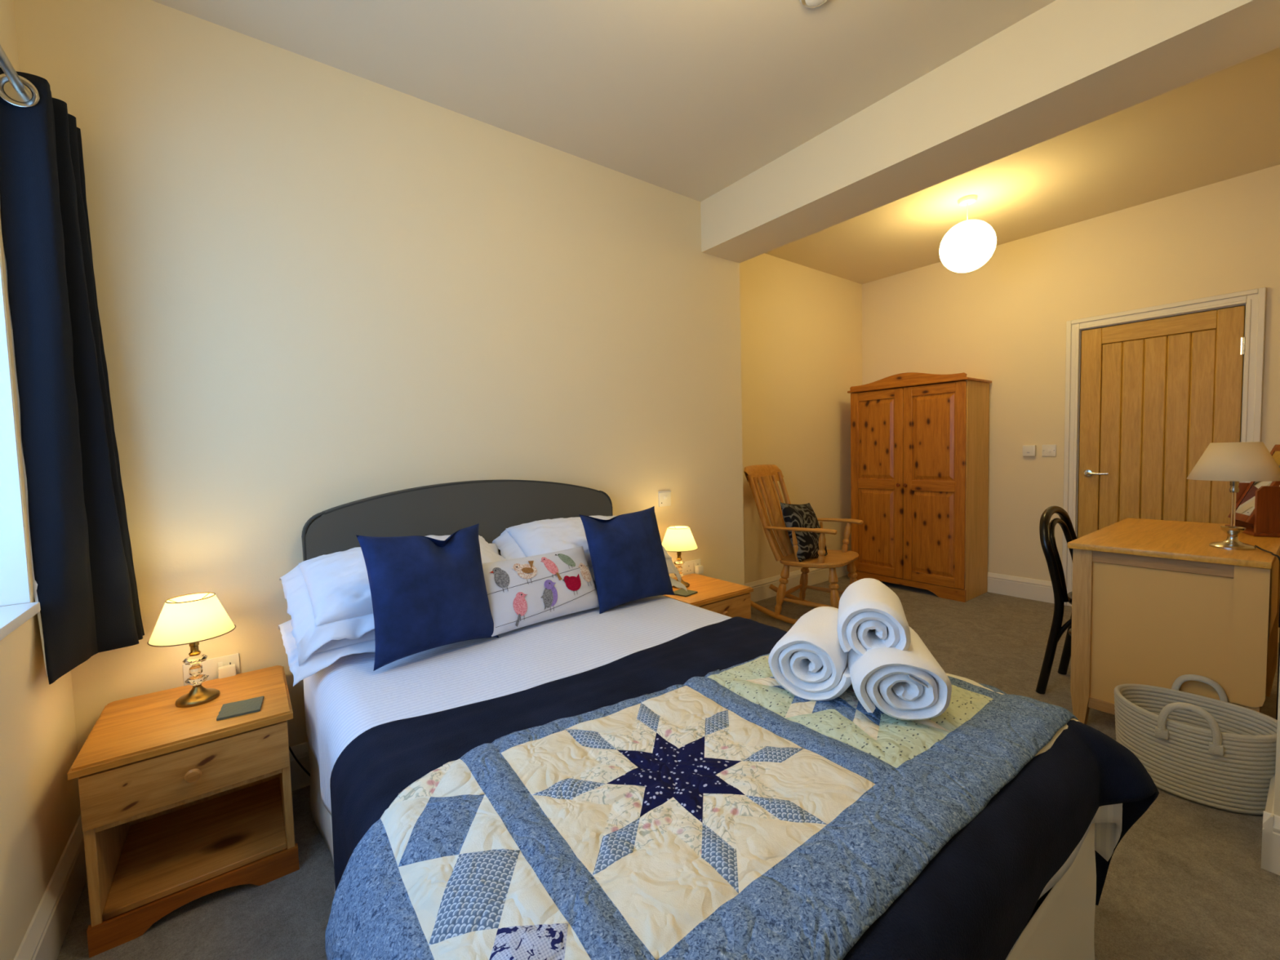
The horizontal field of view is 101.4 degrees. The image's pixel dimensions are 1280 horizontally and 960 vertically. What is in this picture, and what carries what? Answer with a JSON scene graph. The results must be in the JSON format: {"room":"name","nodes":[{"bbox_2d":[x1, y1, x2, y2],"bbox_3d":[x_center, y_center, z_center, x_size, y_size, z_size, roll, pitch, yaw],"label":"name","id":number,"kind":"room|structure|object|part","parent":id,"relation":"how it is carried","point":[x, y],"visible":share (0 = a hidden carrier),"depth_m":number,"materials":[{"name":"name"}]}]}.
{"room":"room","nodes":[
{"label":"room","id":0,"kind":"room"},
{"bbox_2d":[0,0,80,959],"bbox_3d":[-0.363,-0.090,-0.480,0.260,2.659,4.879,-4,4,-37],"label":"wall","id":1,"kind":"structure","parent":0,"point":[40,810],"depth_m":1.28,"materials":[{"name":"beige paint"}]},
{"bbox_2d":[0,44,25,91],"bbox_3d":[-1.029,-0.958,0.590,0.060,0.044,2.235,-4,4,-37],"label":"pole","id":2,"kind":"object","parent":1,"relation":"attached to","point":[6,64],"visible":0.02,"depth_m":1.25,"materials":[{"name":"silver metal"}]},
{"bbox_2d":[0,66,144,684],"bbox_3d":[-1.558,-0.262,1.434,0.144,1.531,0.367,-3,3,-27],"label":"curtain","id":3,"kind":"object","parent":2,"relation":"hanging from","point":[85,586],"visible":1,"depth_m":1.38,"materials":[{"name":"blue fabric"}]},
{"bbox_2d":[0,262,30,606],"bbox_3d":[-1.088,-0.290,0.537,0.163,1.258,1.789,-4,4,-37],"label":"window","id":4,"kind":"structure","parent":1,"relation":"attached to","point":[14,576],"depth_m":1.30,"materials":[{"name":"glass"}]},
{"bbox_2d":[0,601,40,640],"bbox_3d":[-1.062,0.350,0.577,0.178,0.026,1.774,-4,4,-37],"label":"window sill","id":5,"kind":"structure","parent":1,"relation":"attached to","point":[12,616],"depth_m":1.23,"materials":[{"name":"white paint"}]},
{"bbox_2d":[13,813,87,959],"bbox_3d":[-0.221,1.151,-0.330,0.018,0.158,4.879,-4,4,-37],"label":"baseboard","id":6,"kind":"structure","parent":1,"relation":"attached to","point":[44,937],"depth_m":1.32,"materials":[{"name":"beige"}]},
{"bbox_2d":[13,0,744,753],"bbox_3d":[-0.822,-0.332,2.590,3.255,2.836,0.578,-4,4,-37],"label":"wall","id":7,"kind":"structure","parent":0,"point":[320,286],"depth_m":1.96,"materials":[{"name":"beige paint"}]},
{"bbox_2d":[182,653,239,685],"bbox_3d":[-1.449,0.648,1.776,0.148,0.086,0.013,-4,4,-37],"label":"wall socket","id":8,"kind":"object","parent":7,"relation":"attached to","point":[211,666],"visible":0.52,"depth_m":1.78,"materials":[{"name":"beige plastic"}]},
{"bbox_2d":[217,663,236,679],"bbox_3d":[-1.404,0.656,1.784,0.048,0.048,0.030,-4,4,-37],"label":"plug","id":9,"kind":"object","parent":8,"relation":"attached to","point":[229,670],"visible":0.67,"depth_m":1.77,"materials":[{"name":"beige plastic"}]},
{"bbox_2d":[288,742,310,791],"bbox_3d":[-0.497,1.006,2.508,3.013,0.158,0.018,-4,4,-37],"label":"baseboard","id":10,"kind":"structure","parent":7,"relation":"attached to","point":[300,779],"depth_m":1.93,"materials":[{"name":"beige"}]},
{"bbox_2d":[657,490,671,506],"bbox_3d":[0.141,0.105,2.965,0.088,0.088,0.013,-4,4,-37],"label":"wall switch","id":11,"kind":"object","parent":7,"relation":"attached to","point":[664,496],"visible":1,"depth_m":2.96,"materials":[{"name":"beige plastic"}]},
{"bbox_2d":[681,559,700,575],"bbox_3d":[0.306,0.519,3.103,0.148,0.086,0.013,-4,4,-37],"label":"wall socket","id":12,"kind":"object","parent":7,"relation":"attached to","point":[688,567],"visible":0.76,"depth_m":3.09,"materials":[{"name":"beige plastic"}]},
{"bbox_2d":[694,564,703,573],"bbox_3d":[0.351,0.532,3.111,0.048,0.048,0.030,-4,4,-37],"label":"plug","id":13,"kind":"object","parent":12,"relation":"attached to","point":[699,569],"visible":1,"depth_m":3.10,"materials":[{"name":"beige plastic"}]},
{"bbox_2d":[700,0,1279,262],"bbox_3d":[1.992,-1.517,1.196,0.328,0.466,4.979,-4,4,-37],"label":"beam","id":14,"kind":"structure","parent":7,"relation":"attached to","point":[1068,65],"depth_m":1.94,"materials":[{"name":"beige paint"}]},
{"bbox_2d":[151,0,1055,201],"bbox_3d":[0.693,-1.562,0.208,2.927,0.150,4.979,-4,4,-37],"label":"ceiling","id":15,"kind":"structure","parent":0,"point":[691,99],"depth_m":1.94,"materials":[{"name":"beige paint"}]},
{"bbox_2d":[799,0,827,8],"bbox_3d":[0.558,-1.540,1.658,0.112,0.041,0.112,-4,4,-37],"label":"smoke detector","id":16,"kind":"object","parent":15,"relation":"attached to","point":[808,3],"visible":1,"depth_m":1.68,"materials":[{"name":"beige plastic"}]},
{"bbox_2d":[56,574,1279,959],"bbox_3d":[1.651,1.129,1.390,5.593,0.080,5.557,-4,4,-37],"label":"floor","id":17,"kind":"structure","parent":0,"point":[1187,880],"depth_m":1.46,"materials":[{"name":"grey carpet"}]},
{"bbox_2d":[66,665,299,958],"bbox_3d":[-1.308,0.916,1.567,0.450,0.480,0.474,-4,4,-37],"label":"bedside table","id":18,"kind":"object","parent":17,"relation":"on","point":[179,806],"visible":0.99,"depth_m":1.45,"materials":[{"name":"brown wood"}]},
{"bbox_3d":[-1.474,0.927,1.454,0.020,0.438,0.414,-4,4,-37],"label":"panel","id":19,"kind":"part","parent":18,"relation":"part of","materials":[{"name":"brown wood"}]},
{"bbox_3d":[-1.191,0.776,1.400,0.420,0.134,0.018,-4,4,-37],"label":"drawer","id":20,"kind":"part","parent":18,"relation":"part of","materials":[{"name":"brown wood"}]},
{"bbox_2d":[146,591,235,707],"bbox_3d":[-1.362,0.515,1.603,0.206,0.318,0.206,1,4,36],"label":"table lamp","id":21,"kind":"object","parent":18,"relation":"on","point":[191,619],"visible":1,"depth_m":1.56,"materials":[{"name":"beige fabric"}]},
{"bbox_3d":[-1.364,0.414,1.597,0.202,0.115,0.202,1,4,36],"label":"lamp shade","id":22,"kind":"part","parent":21,"relation":"part of","materials":[{"name":"beige fabric"}]},
{"bbox_3d":[-1.362,0.504,1.602,0.030,0.060,0.030,1,4,36],"label":"stem","id":23,"kind":"part","parent":21,"relation":"part of","materials":[{"name":"gold metal"}]},
{"bbox_3d":[-1.177,0.777,1.381,0.036,0.036,0.028,-4,4,-37],"label":"knob","id":24,"kind":"part","parent":18,"relation":"part of","materials":[{"name":"brown wood"}]},
{"bbox_2d":[102,777,287,920],"bbox_3d":[-1.306,1.074,1.578,0.382,0.018,0.402,-4,4,-37],"label":"shelf","id":25,"kind":"object","parent":18,"relation":"attached to","point":[166,856],"depth_m":1.53,"materials":[{"name":"brown wood"}]},
{"bbox_3d":[-1.435,0.891,1.733,0.382,0.398,0.010,-4,4,-37],"label":"panel","id":26,"kind":"part","parent":18,"relation":"part of","materials":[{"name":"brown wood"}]},
{"bbox_2d":[216,696,264,720],"bbox_3d":[-1.173,0.670,1.542,0.101,0.006,0.102,-3,4,-30],"label":"coaster","id":27,"kind":"object","parent":18,"relation":"on","point":[240,708],"visible":1,"depth_m":1.53,"materials":[{"name":"grey stone"}]},
{"bbox_3d":[-1.154,0.906,1.696,0.020,0.438,0.414,-4,4,-37],"label":"panel","id":28,"kind":"part","parent":18,"relation":"part of","materials":[{"name":"brown wood"}]},
{"bbox_2d":[288,745,310,776],"bbox_3d":[-1.206,1.035,1.894,0.118,0.181,0.014,-2,3,-14],"label":"cable","id":29,"kind":"object","parent":17,"relation":"on","point":[290,748],"visible":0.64,"depth_m":1.89,"materials":[{"name":"black plastic"}]},
{"bbox_2d":[301,480,1096,959],"bbox_3d":[-0.107,0.573,1.535,1.374,1.091,1.981,-4,4,-37],"label":"bed","id":30,"kind":"object","parent":17,"relation":"on","point":[1060,925],"visible":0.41,"depth_m":2.00,"materials":[{"name":"grey"}]},
{"bbox_3d":[-0.679,0.451,2.300,1.326,0.898,0.064,-4,4,-37],"label":"headboard","id":31,"kind":"part","parent":30,"relation":"part of","materials":[{"name":"grey fabric"}]},
{"bbox_2d":[303,595,1122,959],"bbox_3d":[-0.048,0.706,1.472,1.431,0.348,1.858,-4,4,-37],"label":"duvet","id":32,"kind":"object","parent":30,"relation":"on","point":[345,699],"visible":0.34,"depth_m":1.53,"materials":[{"name":"white fabric"}]},
{"bbox_2d":[278,619,375,686],"bbox_3d":[-0.823,0.479,1.888,0.766,0.159,0.468,-4,4,-38],"label":"pillow","id":33,"kind":"object","parent":32,"relation":"on","point":[330,652],"visible":0.03,"depth_m":1.58,"materials":[{"name":"white fabric"}]},
{"bbox_2d":[279,534,506,666],"bbox_3d":[-0.823,0.367,1.902,0.769,0.293,0.468,-4,4,-39],"label":"pillow","id":34,"kind":"object","parent":33,"relation":"on","point":[328,597],"visible":0.44,"depth_m":1.65,"materials":[{"name":"white fabric"}]},
{"bbox_2d":[355,523,498,671],"bbox_3d":[-0.660,0.348,1.665,0.402,0.387,0.176,-4,4,-43],"label":"cushion","id":35,"kind":"object","parent":32,"relation":"on","point":[427,593],"visible":1,"depth_m":1.60,"materials":[{"name":"blue fabric"}]},
{"bbox_2d":[481,546,599,636],"bbox_3d":[-0.363,0.395,1.938,0.472,0.224,0.154,-4,4,-43],"label":"cushion","id":36,"kind":"object","parent":32,"relation":"on","point":[522,592],"visible":0.94,"depth_m":1.88,"materials":[{"name":"white fabric"}]},
{"bbox_2d":[578,506,675,613],"bbox_3d":[-0.045,0.316,2.166,0.404,0.379,0.176,-4,4,-42],"label":"cushion","id":37,"kind":"object","parent":32,"relation":"on","point":[627,555],"visible":1,"depth_m":2.09,"materials":[{"name":"blue fabric"}]},
{"bbox_2d":[593,576,687,591],"bbox_3d":[-0.222,0.445,2.349,0.767,0.161,0.468,-4,4,-36],"label":"pillow","id":38,"kind":"object","parent":32,"relation":"on","point":[674,583],"visible":0.02,"depth_m":2.38,"materials":[{"name":"white fabric"}]},
{"bbox_2d":[492,515,680,582],"bbox_3d":[-0.236,0.335,2.370,0.780,0.337,0.475,-4,4,-35],"label":"pillow","id":39,"kind":"object","parent":38,"relation":"on","point":[547,535],"visible":0.34,"depth_m":2.20,"materials":[{"name":"white fabric"}]},
{"bbox_2d":[329,616,1159,959],"bbox_3d":[0.188,0.782,1.165,1.553,0.504,1.176,-4,4,-37],"label":"throw blanket","id":40,"kind":"object","parent":30,"relation":"on","point":[975,899],"visible":0.38,"depth_m":1.02,"materials":[{"name":"blue fabric"}]},
{"bbox_2d":[324,653,1079,959],"bbox_3d":[0.252,0.665,1.068,1.513,0.296,0.720,-4,4,-37],"label":"patchwork quilt","id":41,"kind":"object","parent":40,"relation":"on","point":[727,814],"visible":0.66,"depth_m":0.83,"materials":[{"name":"multicoloured fabric"}]},
{"bbox_2d":[768,606,851,701],"bbox_3d":[0.471,0.441,1.359,0.200,0.160,0.300,0,3,31],"label":"rolled towel","id":42,"kind":"object","parent":41,"relation":"on","point":[809,661],"visible":0.84,"depth_m":1.25,"materials":[{"name":"white fabric"}]},
{"bbox_2d":[847,626,951,719],"bbox_3d":[0.597,0.436,1.259,0.197,0.139,0.332,-1,3,16],"label":"rolled towel","id":43,"kind":"object","parent":41,"relation":"on","point":[910,684],"visible":0.74,"depth_m":1.12,"materials":[{"name":"white fabric"}]},
{"bbox_2d":[836,577,911,655],"bbox_3d":[0.571,0.337,1.295,0.156,0.139,0.283,0,2,22],"label":"rolled towel","id":44,"kind":"object","parent":43,"relation":"on","point":[871,615],"visible":0.95,"depth_m":1.19,"materials":[{"name":"white fabric"}]},
{"bbox_2d":[662,573,753,618],"bbox_3d":[0.293,0.808,2.796,0.450,0.480,0.474,-4,4,-37],"label":"bedside table","id":45,"kind":"object","parent":17,"relation":"on","point":[724,597],"visible":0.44,"depth_m":2.69,"materials":[{"name":"brown wood"}]},
{"bbox_2d":[662,525,697,588],"bbox_3d":[0.209,0.410,2.810,0.206,0.318,0.206,-1,3,1],"label":"table lamp","id":46,"kind":"object","parent":45,"relation":"on","point":[678,539],"visible":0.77,"depth_m":2.75,"materials":[{"name":"beige fabric"}]},
{"bbox_3d":[0.209,0.399,2.809,0.030,0.060,0.030,-1,3,1],"label":"stem","id":47,"kind":"part","parent":46,"relation":"part of","materials":[{"name":"gold metal"}]},
{"bbox_3d":[0.207,0.309,2.804,0.202,0.115,0.202,-1,3,1],"label":"lamp shade","id":48,"kind":"part","parent":46,"relation":"part of","materials":[{"name":"beige fabric"}]},
{"bbox_2d":[673,588,697,596],"bbox_3d":[0.223,0.573,2.668,0.101,0.006,0.101,1,4,41],"label":"coaster","id":49,"kind":"object","parent":45,"relation":"on","point":[682,592],"visible":0.81,"depth_m":2.65,"materials":[{"name":"grey stone"}]},
{"bbox_3d":[0.410,0.669,2.629,0.420,0.134,0.018,-4,4,-37],"label":"drawer","id":50,"kind":"part","parent":45,"relation":"part of","materials":[{"name":"brown wood"}]},
{"bbox_3d":[0.424,0.670,2.611,0.036,0.036,0.028,-4,4,-37],"label":"knob","id":51,"kind":"part","parent":45,"relation":"part of","materials":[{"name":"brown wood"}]},
{"bbox_2d":[743,464,863,624],"bbox_3d":[1.231,0.436,3.673,0.913,1.086,0.608,1,4,39],"label":"rocking chair","id":52,"kind":"object","parent":17,"relation":"on","point":[765,475],"visible":0.82,"depth_m":3.70,"materials":[{"name":"brown wood"}]},
{"bbox_3d":[0.907,-0.046,3.903,0.095,0.132,0.550,1,4,39],"label":"comb rail","id":53,"kind":"part","parent":52,"relation":"part of","materials":[{"name":"brown wood"}]},
{"bbox_3d":[0.867,0.262,3.664,0.241,0.605,0.052,0,3,28],"label":"post","id":54,"kind":"part","parent":52,"relation":"part of","materials":[{"name":"brown wood"}]},
{"bbox_3d":[0.987,0.759,3.642,0.110,0.374,0.062,-1,3,1],"label":"leg","id":55,"kind":"part","parent":52,"relation":"part of","materials":[{"name":"brown wood"}]},
{"bbox_3d":[1.155,0.237,4.015,0.047,0.606,0.247,-4,4,-39],"label":"post","id":56,"kind":"part","parent":52,"relation":"part of","materials":[{"name":"brown wood"}]},
{"bbox_3d":[1.050,0.328,3.475,0.508,0.038,0.075,1,4,42],"label":"armrest","id":57,"kind":"part","parent":52,"relation":"part of","materials":[{"name":"brown wood"}]},
{"bbox_2d":[779,502,827,562],"bbox_3d":[1.162,0.359,3.698,0.460,0.435,0.208,-4,4,-43],"label":"cushion","id":58,"kind":"object","parent":52,"relation":"on","point":[804,516],"visible":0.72,"depth_m":3.59,"materials":[{"name":"fabric"}]},
{"bbox_3d":[1.235,0.736,3.946,0.061,0.374,0.110,-2,3,-18],"label":"leg","id":59,"kind":"part","parent":52,"relation":"part of","materials":[{"name":"brown wood"}]},
{"bbox_3d":[1.249,0.547,3.667,0.472,0.060,0.539,1,4,39],"label":"seat","id":60,"kind":"part","parent":52,"relation":"part of","materials":[{"name":"brown wood"}]},
{"bbox_3d":[1.267,0.757,3.414,0.082,0.391,0.080,1,4,39],"label":"leg","id":61,"kind":"part","parent":52,"relation":"part of","materials":[{"name":"brown wood"}]},
{"bbox_3d":[1.381,0.297,3.878,0.508,0.038,0.075,1,4,37],"label":"armrest","id":62,"kind":"part","parent":52,"relation":"part of","materials":[{"name":"brown wood"}]},
{"bbox_3d":[1.516,0.734,3.716,0.099,0.392,0.060,-2,3,-6],"label":"leg","id":63,"kind":"part","parent":52,"relation":"part of","materials":[{"name":"brown wood"}]},
{"bbox_2d":[847,372,991,602],"bbox_3d":[2.321,0.014,4.427,0.472,1.788,0.971,-4,4,-37],"label":"wardrobe","id":64,"kind":"object","parent":17,"relation":"on","point":[919,442],"visible":0.92,"depth_m":4.19,"materials":[{"name":"brown wood"}]},
{"bbox_3d":[2.006,-0.720,4.455,0.020,0.075,0.326,-4,4,-37],"label":"door rail","id":65,"kind":"part","parent":64,"relation":"part of","materials":[{"name":"brown wood"}]},
{"bbox_3d":[2.026,0.035,4.496,0.020,0.083,0.326,-4,4,-37],"label":"door rail","id":66,"kind":"part","parent":64,"relation":"part of","materials":[{"name":"brown wood"}]},
{"bbox_3d":[2.016,-0.344,4.476,0.015,0.685,0.330,-4,4,-37],"label":"raised panel","id":67,"kind":"part","parent":64,"relation":"part of","materials":[{"name":"orange wood"}]},
{"bbox_3d":[2.036,0.408,4.516,0.015,0.672,0.330,-4,4,-37],"label":"raised panel","id":68,"kind":"part","parent":64,"relation":"part of","materials":[{"name":"orange wood"}]},
{"bbox_3d":[2.045,0.777,4.535,0.020,0.075,0.326,-4,4,-37],"label":"door rail","id":69,"kind":"part","parent":64,"relation":"part of","materials":[{"name":"brown wood"}]},
{"bbox_3d":[2.026,0.029,4.495,0.020,1.574,0.462,-4,4,-37],"label":"door","id":70,"kind":"part","parent":64,"relation":"part of","materials":[{"name":"orange wood"}]},
{"bbox_3d":[2.326,0.789,4.165,0.020,0.075,0.326,-4,4,-37],"label":"door rail","id":71,"kind":"part","parent":64,"relation":"part of","materials":[{"name":"brown wood"}]},
{"bbox_3d":[2.317,0.421,4.146,0.015,0.672,0.330,-4,4,-37],"label":"raised panel","id":72,"kind":"part","parent":64,"relation":"part of","materials":[{"name":"orange wood"}]},
{"bbox_3d":[2.307,0.048,4.125,0.020,0.083,0.326,-4,4,-37],"label":"door rail","id":73,"kind":"part","parent":64,"relation":"part of","materials":[{"name":"brown wood"}]},
{"bbox_3d":[2.287,-0.707,4.085,0.020,0.075,0.326,-4,4,-37],"label":"door rail","id":74,"kind":"part","parent":64,"relation":"part of","materials":[{"name":"brown wood"}]},
{"bbox_3d":[2.297,-0.332,4.105,0.015,0.685,0.330,-4,4,-37],"label":"raised panel","id":75,"kind":"part","parent":64,"relation":"part of","materials":[{"name":"orange wood"}]},
{"bbox_3d":[2.307,0.041,4.125,0.020,1.574,0.462,-4,4,-37],"label":"door","id":76,"kind":"part","parent":64,"relation":"part of","materials":[{"name":"orange wood"}]},
{"bbox_3d":[2.618,0.081,4.079,0.413,1.676,0.018,-4,4,-37],"label":"panel","id":77,"kind":"part","parent":64,"relation":"part of","materials":[{"name":"brown wood"}]},
{"bbox_2d":[1035,506,1077,693],"bbox_3d":[2.180,0.578,2.422,0.429,0.890,0.491,-4,4,-37],"label":"bentwood chair","id":78,"kind":"object","parent":17,"relation":"on","point":[1046,528],"visible":0.43,"depth_m":2.47,"materials":[{"name":"black wood"}]},
{"bbox_3d":[2.204,0.565,2.389,0.410,0.032,0.410,-4,4,-37],"label":"seat","id":79,"kind":"part","parent":78,"relation":"part of","materials":[{"name":"black wood"}]},
{"bbox_2d":[1067,518,1279,724],"bbox_3d":[2.389,0.630,2.319,1.068,0.780,0.548,-4,4,-37],"label":"desk","id":80,"kind":"object","parent":17,"relation":"on","point":[1153,603],"visible":0.88,"depth_m":2.03,"materials":[{"name":"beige wood"}]},
{"bbox_3d":[1.867,0.661,2.213,0.050,0.756,0.062,-4,4,-37],"label":"leg","id":81,"kind":"part","parent":80,"relation":"part of","materials":[{"name":"brown wood"}]},
{"bbox_3d":[2.013,0.936,2.038,0.030,0.042,0.418,-4,4,-37],"label":"rail","id":82,"kind":"part","parent":80,"relation":"part of","materials":[{"name":"brown wood"}]},
{"bbox_3d":[2.006,0.628,2.022,0.012,0.585,0.418,-4,4,-37],"label":"panel","id":83,"kind":"part","parent":80,"relation":"part of","materials":[{"name":"brown wood"}]},
{"bbox_3d":[1.997,0.316,2.004,0.030,0.051,0.418,-4,4,-37],"label":"rail","id":84,"kind":"part","parent":80,"relation":"part of","materials":[{"name":"brown wood"}]},
{"bbox_2d":[1186,441,1279,550],"bbox_3d":[2.265,0.058,1.999,0.254,0.402,0.254,-4,4,-37],"label":"desk lamp","id":85,"kind":"object","parent":80,"relation":"on","point":[1235,463],"visible":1,"depth_m":1.95,"materials":[{"name":"beige fabric"}]},
{"bbox_3d":[2.266,0.121,2.003,0.012,0.155,0.012,-4,4,-37],"label":"stem","id":86,"kind":"part","parent":85,"relation":"part of","materials":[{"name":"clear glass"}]},
{"bbox_3d":[2.261,-0.072,1.992,0.254,0.141,0.254,-4,4,-37],"label":"lamp shade","id":87,"kind":"part","parent":85,"relation":"part of","materials":[{"name":"beige fabric"}]},
{"bbox_3d":[2.143,0.673,1.849,0.050,0.756,0.062,-4,4,-37],"label":"leg","id":88,"kind":"part","parent":80,"relation":"part of","materials":[{"name":"brown wood"}]},
{"bbox_2d":[1225,444,1279,537],"bbox_3d":[2.729,0.040,2.292,0.156,0.384,0.280,0,4,31],"label":"mirror","id":89,"kind":"object","parent":80,"relation":"on","point":[1257,503],"visible":0.84,"depth_m":2.23,"materials":[{"name":"red wood"}]},
{"bbox_3d":[2.770,0.113,2.403,0.080,0.200,0.018,0,4,31],"label":"post","id":90,"kind":"part","parent":89,"relation":"part of","materials":[{"name":"red wood"}]},
{"bbox_3d":[2.715,0.224,2.313,0.104,0.014,0.280,0,4,31],"label":"board","id":91,"kind":"part","parent":89,"relation":"part of","materials":[{"name":"red wood"}]},
{"bbox_3d":[2.725,0.015,2.292,0.123,0.282,0.152,0,4,31],"label":"glass","id":92,"kind":"part","parent":89,"relation":"part of","materials":[{"name":"white mirror"}]},
{"bbox_3d":[2.655,0.126,2.211,0.080,0.200,0.018,0,4,31],"label":"post","id":93,"kind":"part","parent":89,"relation":"part of","materials":[{"name":"red wood"}]},
{"bbox_2d":[1254,545,1279,627],"bbox_3d":[2.278,0.382,1.910,0.016,0.265,0.164,0,3,27],"label":"cable","id":94,"kind":"object","parent":80,"relation":"on","point":[1256,546],"visible":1,"depth_m":1.84,"materials":[{"name":"black plastic"}]},
{"bbox_3d":[2.909,0.623,2.428,0.050,0.756,0.062,-4,4,-37],"label":"leg","id":95,"kind":"part","parent":80,"relation":"part of","materials":[{"name":"brown wood"}]},
{"bbox_3d":[2.533,0.449,2.112,0.908,0.356,0.015,-4,4,-37],"label":"modesty panel","id":96,"kind":"part","parent":80,"relation":"part of","materials":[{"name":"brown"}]},
{"bbox_2d":[1114,674,1277,814],"bbox_3d":[1.930,0.891,1.829,0.351,0.331,0.412,-4,4,-39],"label":"rope basket","id":97,"kind":"object","parent":17,"relation":"on","point":[1220,754],"visible":0.88,"depth_m":1.75,"materials":[{"name":"beige fabric"}]},
{"bbox_3d":[1.801,0.799,1.721,0.026,0.128,0.147,-4,4,-39],"label":"handle","id":98,"kind":"part","parent":97,"relation":"part of","materials":[{"name":"beige fabric"}]},
{"bbox_3d":[2.054,0.781,1.927,0.025,0.129,0.147,-4,4,-39],"label":"handle","id":99,"kind":"part","parent":97,"relation":"part of","materials":[{"name":"beige fabric"}]},
{"bbox_2d":[1275,627,1279,719],"bbox_3d":[2.453,0.654,1.893,0.440,0.774,0.175,-4,4,-37],"label":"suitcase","id":100,"kind":"object","parent":17,"relation":"on","point":[1279,628],"visible":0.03,"depth_m":1.84,"materials":[{"name":"black"}]},
{"bbox_2d":[739,253,862,583],"bbox_3d":[1.267,-0.486,4.457,2.338,2.836,0.120,-4,4,-37],"label":"wall","id":101,"kind":"structure","parent":0,"point":[801,326],"depth_m":4.42,"materials":[{"name":"beige paint"}]},
{"bbox_2d":[744,564,848,601],"bbox_3d":[1.295,0.856,4.438,2.218,0.158,0.018,-4,4,-37],"label":"baseboard","id":102,"kind":"structure","parent":101,"relation":"attached to","point":[762,591],"depth_m":4.40,"materials":[{"name":"beige"}]},
{"bbox_2d":[764,47,1279,284],"bbox_3d":[2.234,-1.801,2.963,2.218,0.100,3.357,-4,4,-37],"label":"ceiling","id":103,"kind":"structure","parent":0,"point":[1224,124],"depth_m":3.04,"materials":[{"name":"beige paint"}]},
{"bbox_2d":[938,195,996,272],"bbox_3d":[2.060,-1.540,3.300,0.307,0.447,0.307,-4,4,-37],"label":"pendant light","id":104,"kind":"object","parent":103,"relation":"hanging from","point":[966,246],"visible":1,"depth_m":3.21,"materials":[{"name":"white glass"}]},
{"bbox_3d":[2.056,-1.680,3.293,0.006,0.127,0.006,0,4,30],"label":"cord","id":105,"kind":"part","parent":104,"relation":"part of","materials":[{"name":"beige plastic"}]},
{"bbox_3d":[2.062,-1.470,3.304,0.307,0.306,0.307,-4,4,-37],"label":"lamp shade","id":106,"kind":"part","parent":104,"relation":"part of","materials":[{"name":"beige paper"}]},
{"bbox_2d":[862,164,1279,581],"bbox_3d":[3.201,-0.497,3.741,0.120,2.836,3.357,-4,4,-37],"label":"wall","id":107,"kind":"structure","parent":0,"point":[1002,322],"depth_m":3.88,"materials":[{"name":"beige paint"}]},
{"bbox_2d":[986,572,1054,603],"bbox_3d":[2.631,0.819,4.494,0.018,0.158,1.541,-4,4,-37],"label":"baseboard","id":108,"kind":"structure","parent":107,"relation":"attached to","point":[1000,584],"depth_m":4.06,"materials":[{"name":"beige"}]},
{"bbox_2d":[1022,444,1035,456],"bbox_3d":[2.950,-0.222,3.974,0.028,0.084,0.082,-4,4,-37],"label":"thermostat","id":109,"kind":"object","parent":107,"relation":"attached to","point":[1028,450],"visible":1,"depth_m":3.96,"materials":[{"name":"beige plastic"}]},
{"bbox_2d":[1041,444,1056,456],"bbox_3d":[3.028,-0.219,3.883,0.012,0.086,0.086,-4,4,-37],"label":"light switch","id":110,"kind":"object","parent":107,"relation":"attached to","point":[1046,450],"visible":1,"depth_m":3.88,"materials":[{"name":"beige plastic"}]},
{"bbox_2d":[1077,305,1245,538],"bbox_3d":[3.372,-0.059,3.448,0.094,1.972,0.768,-4,4,-37],"label":"door","id":111,"kind":"structure","parent":107,"relation":"in","point":[1155,393],"depth_m":3.43,"materials":[{"name":"brown wood"}]},
{"bbox_3d":[3.184,-0.046,3.665,0.054,0.052,0.142,-4,4,-37],"label":"handle","id":112,"kind":"part","parent":111,"relation":"part of","materials":[{"name":"silver metal"}]},
{"bbox_3d":[3.391,-0.102,3.468,0.027,1.686,0.558,-4,4,-37],"label":"panel","id":113,"kind":"part","parent":111,"relation":"part of","materials":[{"name":"brown wood"}]},
{"bbox_3d":[3.366,-0.989,3.419,0.040,0.112,0.538,-4,4,-37],"label":"rail","id":114,"kind":"part","parent":111,"relation":"part of","materials":[{"name":"brown wood"}]},
{"bbox_2d":[1062,287,1266,606],"bbox_3d":[3.409,-0.099,3.481,0.144,2.059,0.918,-4,4,-37],"label":"door frame","id":115,"kind":"structure","parent":107,"relation":"attached to","point":[1255,300],"depth_m":3.41,"materials":[{"name":"beige wood"}]},
{"bbox_2d":[1273,665,1279,816],"bbox_3d":[2.666,-0.073,0.432,0.328,2.370,2.671,-4,4,-37],"label":"wall pillar","id":116,"kind":"structure","parent":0,"point":[1277,788],"depth_m":1.44,"materials":[{"name":"beige paint"}]},
{"bbox_2d":[1261,774,1279,875],"bbox_3d":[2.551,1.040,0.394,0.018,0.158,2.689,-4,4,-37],"label":"baseboard","id":117,"kind":"structure","parent":116,"relation":"attached to","point":[1275,861],"depth_m":1.44,"materials":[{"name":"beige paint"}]}
]}

